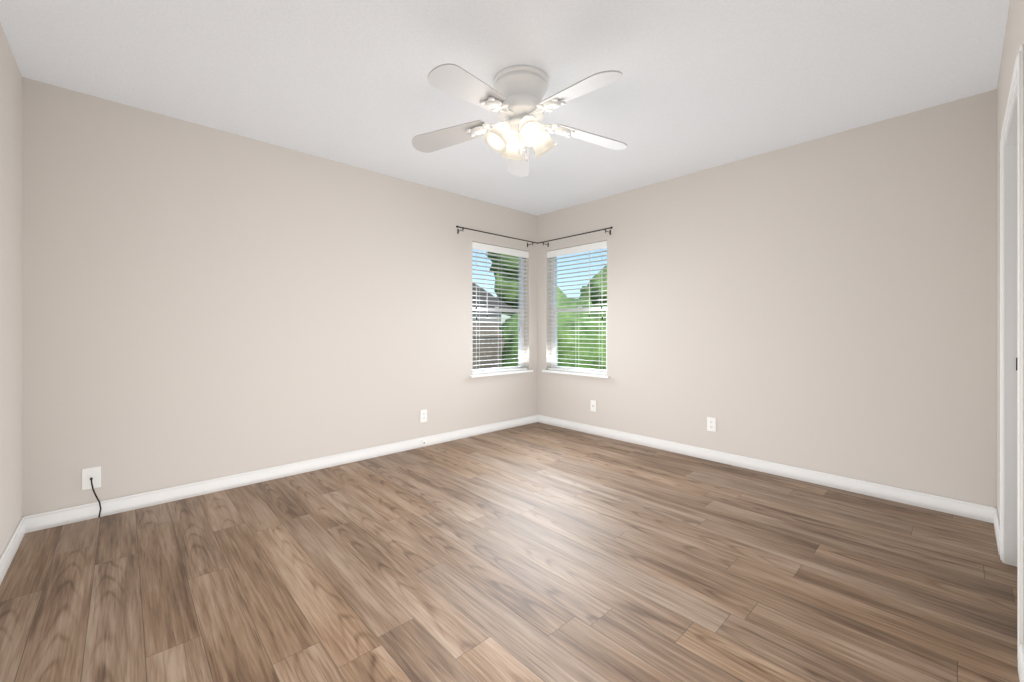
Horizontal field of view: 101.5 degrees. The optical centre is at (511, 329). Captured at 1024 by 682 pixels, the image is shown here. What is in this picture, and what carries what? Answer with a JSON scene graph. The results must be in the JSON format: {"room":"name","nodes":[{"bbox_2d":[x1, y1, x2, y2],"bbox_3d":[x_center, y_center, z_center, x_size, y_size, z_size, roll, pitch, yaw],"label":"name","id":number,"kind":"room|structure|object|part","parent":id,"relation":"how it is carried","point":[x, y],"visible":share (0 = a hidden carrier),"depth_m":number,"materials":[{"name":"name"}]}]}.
{"room":"empty bedroom","nodes":[
{"label":"empty bedroom","id":0,"kind":"room"},
{"bbox_2d":[0,23,21,556],"bbox_3d":[-1.460,-0.134,0.885,0.140,2.440,3.555,0,0,-43],"label":"wall","id":1,"kind":"structure","parent":0,"point":[10,296],"depth_m":2.01,"materials":[{"name":"grey paint"}]},
{"bbox_2d":[0,515,31,584],"bbox_3d":[-1.399,1.042,0.932,0.013,0.088,3.540,0,0,-43],"label":"baseboard","id":2,"kind":"structure","parent":1,"relation":"attached to","point":[24,526],"depth_m":2.01,"materials":[{"name":"white wood"}]},
{"bbox_2d":[22,77,537,516],"bbox_3d":[-1.206,-0.134,3.644,4.270,2.440,0.140,0,0,-43],"label":"wall","id":3,"kind":"structure","parent":0,"point":[201,303],"depth_m":2.84,"materials":[{"name":"grey paint"}]},
{"bbox_2d":[82,466,100,489],"bbox_3d":[-2.422,0.854,2.407,0.078,0.122,0.016,0,0,-43],"label":"electrical outlet","id":4,"kind":"object","parent":3,"relation":"attached to","point":[94,473],"visible":0.85,"depth_m":2.41,"materials":[{"name":"white plastic"}]},
{"bbox_2d":[90,477,101,517],"bbox_3d":[-2.394,0.965,2.404,0.048,0.235,0.034,0,0,-43],"label":"cord","id":5,"kind":"object","parent":4,"relation":"attached to","point":[91,478],"visible":1,"depth_m":2.40,"materials":[{"name":"black rubber"}]},
{"bbox_2d":[32,415,535,531],"bbox_3d":[-1.154,1.042,3.588,3.990,0.088,0.013,0,0,-43],"label":"baseboard","id":6,"kind":"structure","parent":3,"relation":"attached to","point":[46,520],"depth_m":2.89,"materials":[{"name":"white wood"}]},
{"bbox_2d":[420,409,426,422],"bbox_3d":[-0.823,0.801,3.898,0.070,0.115,0.008,0,0,-43],"label":"electrical outlet","id":7,"kind":"object","parent":3,"relation":"attached to","point":[423,415],"visible":1,"depth_m":3.90,"materials":[{"name":"white plastic"}]},
{"bbox_2d":[472,253,523,371],"bbox_3d":[-0.180,-0.214,4.656,0.830,1.400,0.055,0,0,-43],"label":"window","id":8,"kind":"structure","parent":3,"relation":"in","point":[521,357],"depth_m":4.88,"materials":[{"name":"white plastic"}]},
{"bbox_2d":[472,242,528,373],"bbox_3d":[-0.127,-0.226,4.599,0.822,1.369,0.079,0,0,-43],"label":"window blinds","id":9,"kind":"object","parent":8,"relation":"attached to","point":[497,249],"visible":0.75,"depth_m":4.56,"materials":[{"name":"white plastic"}]},
{"bbox_2d":[470,370,532,377],"bbox_3d":[-0.120,0.473,4.592,0.900,0.025,0.120,0,0,-43],"label":"window sill","id":10,"kind":"structure","parent":3,"relation":"attached to","point":[497,373],"depth_m":4.52,"materials":[{"name":"white wood"}]},
{"bbox_2d":[456,226,612,246],"bbox_3d":[0.224,-0.987,4.132,1.230,0.056,1.090,0,0,-43],"label":"curtain rod","id":11,"kind":"object","parent":3,"relation":"attached to","point":[463,228],"visible":1,"depth_m":4.38,"materials":[{"name":"brown metal"}]},
{"bbox_2d":[0,0,1009,215],"bbox_3d":[0.052,-1.404,2.291,4.270,0.100,3.835,0,0,-43],"label":"ceiling","id":12,"kind":"structure","parent":0,"point":[699,85],"depth_m":2.16,"materials":[{"name":"white paint"}]},
{"bbox_2d":[412,63,626,176],"bbox_3d":[0.062,-1.125,2.246,1.260,0.458,1.242,0,0,-43],"label":"ceiling fan","id":13,"kind":"object","parent":12,"relation":"hanging from","point":[515,96],"visible":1,"depth_m":2.19,"materials":[{"name":"white metal"}]},
{"bbox_3d":[-0.058,-1.057,2.247,0.142,0.129,0.142,35,-11,-17],"label":"lamp shade","id":14,"kind":"part","parent":13,"relation":"part of","materials":[{"name":"white glass"}]},
{"bbox_3d":[0.011,-1.057,2.394,0.142,0.129,0.142,0,33,-20],"label":"lamp shade","id":15,"kind":"part","parent":13,"relation":"part of","materials":[{"name":"white glass"}]},
{"bbox_3d":[0.089,-1.057,2.177,0.142,0.129,0.142,0,-33,-20],"label":"lamp shade","id":16,"kind":"part","parent":13,"relation":"part of","materials":[{"name":"white glass"}]},
{"bbox_3d":[0.159,-1.057,2.325,0.142,0.129,0.142,-35,11,-17],"label":"lamp shade","id":17,"kind":"part","parent":13,"relation":"part of","materials":[{"name":"white glass"}]},
{"bbox_2d":[0,422,1019,681],"bbox_3d":[0.052,1.136,2.291,4.270,0.100,3.835,0,0,-43],"label":"floor","id":18,"kind":"structure","parent":0,"point":[536,552],"depth_m":1.81,"materials":[{"name":"brown wood"}]},
{"bbox_2d":[538,89,996,507],"bbox_3d":[1.565,-0.134,3.697,0.140,2.440,3.555,0,0,-43],"label":"wall","id":19,"kind":"structure","parent":0,"point":[827,304],"depth_m":2.95,"materials":[{"name":"grey paint"}]},
{"bbox_2d":[542,370,609,377],"bbox_3d":[0.699,0.473,4.562,0.120,0.025,0.900,0,0,-43],"label":"window sill","id":20,"kind":"structure","parent":19,"relation":"attached to","point":[578,373],"depth_m":4.48,"materials":[{"name":"white wood"}]},
{"bbox_2d":[551,257,606,371],"bbox_3d":[0.763,-0.214,4.621,0.055,1.400,0.830,0,0,-43],"label":"window","id":21,"kind":"structure","parent":19,"relation":"in","point":[553,358],"depth_m":4.86,"materials":[{"name":"white plastic"}]},
{"bbox_2d":[547,241,606,374],"bbox_3d":[0.706,-0.226,4.568,0.079,1.369,0.822,0,0,-43],"label":"window blinds","id":22,"kind":"object","parent":21,"relation":"attached to","point":[602,245],"visible":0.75,"depth_m":4.54,"materials":[{"name":"white plastic"}]},
{"bbox_2d":[591,400,595,411],"bbox_3d":[0.845,0.791,4.356,0.016,0.115,0.070,0,0,-43],"label":"electrical outlet","id":23,"kind":"object","parent":19,"relation":"attached to","point":[593,405],"visible":1,"depth_m":4.36,"materials":[{"name":"white plastic"}]},
{"bbox_2d":[707,417,715,431],"bbox_3d":[1.662,0.786,3.483,0.008,0.115,0.070,0,0,-43],"label":"electrical outlet","id":24,"kind":"object","parent":19,"relation":"attached to","point":[711,423],"visible":1,"depth_m":3.48,"materials":[{"name":"white plastic"}]},
{"bbox_2d":[536,414,987,521],"bbox_3d":[1.514,1.042,3.639,0.013,0.088,3.540,0,0,-43],"label":"baseboard","id":25,"kind":"structure","parent":19,"relation":"attached to","point":[933,502],"depth_m":3.02,"materials":[{"name":"white wood"}]},
{"bbox_2d":[997,0,1023,644],"bbox_3d":[1.310,-0.134,0.938,4.270,2.440,0.140,0,0,-43],"label":"wall","id":26,"kind":"structure","parent":0,"point":[1014,37],"depth_m":1.85,"materials":[{"name":"grey paint"}]},
{"bbox_2d":[988,506,999,554],"bbox_3d":[2.525,1.042,2.172,0.470,0.088,0.013,0,0,-43],"label":"baseboard","id":27,"kind":"structure","parent":26,"relation":"attached to","point":[993,517],"depth_m":2.24,"materials":[{"name":"white wood"}]},
{"bbox_2d":[1000,44,1022,659],"bbox_3d":[2.037,0.084,1.617,0.960,2.005,0.155,0,0,-43],"label":"door frame","id":28,"kind":"structure","parent":26,"relation":"attached to","point":[1011,346],"depth_m":1.34,"materials":[{"name":"white wood"}]},
{"bbox_2d":[1018,644,1023,681],"bbox_3d":[0.720,1.042,0.493,2.460,0.088,0.013,0,0,-43],"label":"baseboard","id":29,"kind":"structure","parent":26,"relation":"attached to","point":[1021,647],"depth_m":1.29,"materials":[{"name":"white wood"}]},
{"label":"outside","id":30,"kind":"structure","parent":0,"visible":0},
{"bbox_3d":[0.465,1.686,13.597,60.000,0.100,60.000,0,0,-43],"label":"lawn","id":31,"kind":"structure","parent":30,"visible":0},
{"bbox_2d":[472,323,504,368],"bbox_3d":[0.258,0.734,10.889,13.200,1.800,0.060,0,0,-43],"label":"fence","id":32,"kind":"object","parent":31,"relation":"on","point":[499,343],"depth_m":10.11,"materials":[{"name":"brown wood"}]},
{"bbox_2d":[472,283,509,322],"bbox_3d":[-4.734,-0.215,13.983,6.100,3.698,7.400,0,0,-43],"label":"house","id":33,"kind":"structure","parent":31,"relation":"on","point":[495,317],"depth_m":12.71,"materials":[{"name":"beige"}]},
{"bbox_2d":[488,252,518,315],"bbox_3d":[0.307,-1.405,16.118,3.231,6.078,2.880,0,0,-43],"label":"tree","id":34,"kind":"object","parent":31,"relation":"on","point":[506,283],"depth_m":15.20,"materials":[{"name":"green plant"}]},
{"bbox_2d":[499,287,606,369],"bbox_3d":[2.538,0.625,9.064,5.908,3.113,4.290,0,0,-43],"label":"hedge","id":35,"kind":"object","parent":31,"relation":"on","point":[508,353],"depth_m":7.53,"materials":[{"name":"green plant"}]},
{"bbox_2d":[578,265,606,303],"bbox_3d":[5.466,-0.909,22.073,3.912,5.086,3.552,0,0,-43],"label":"tree","id":36,"kind":"object","parent":31,"relation":"on","point":[597,289],"depth_m":20.95,"materials":[{"name":"green plant"}]}
]}

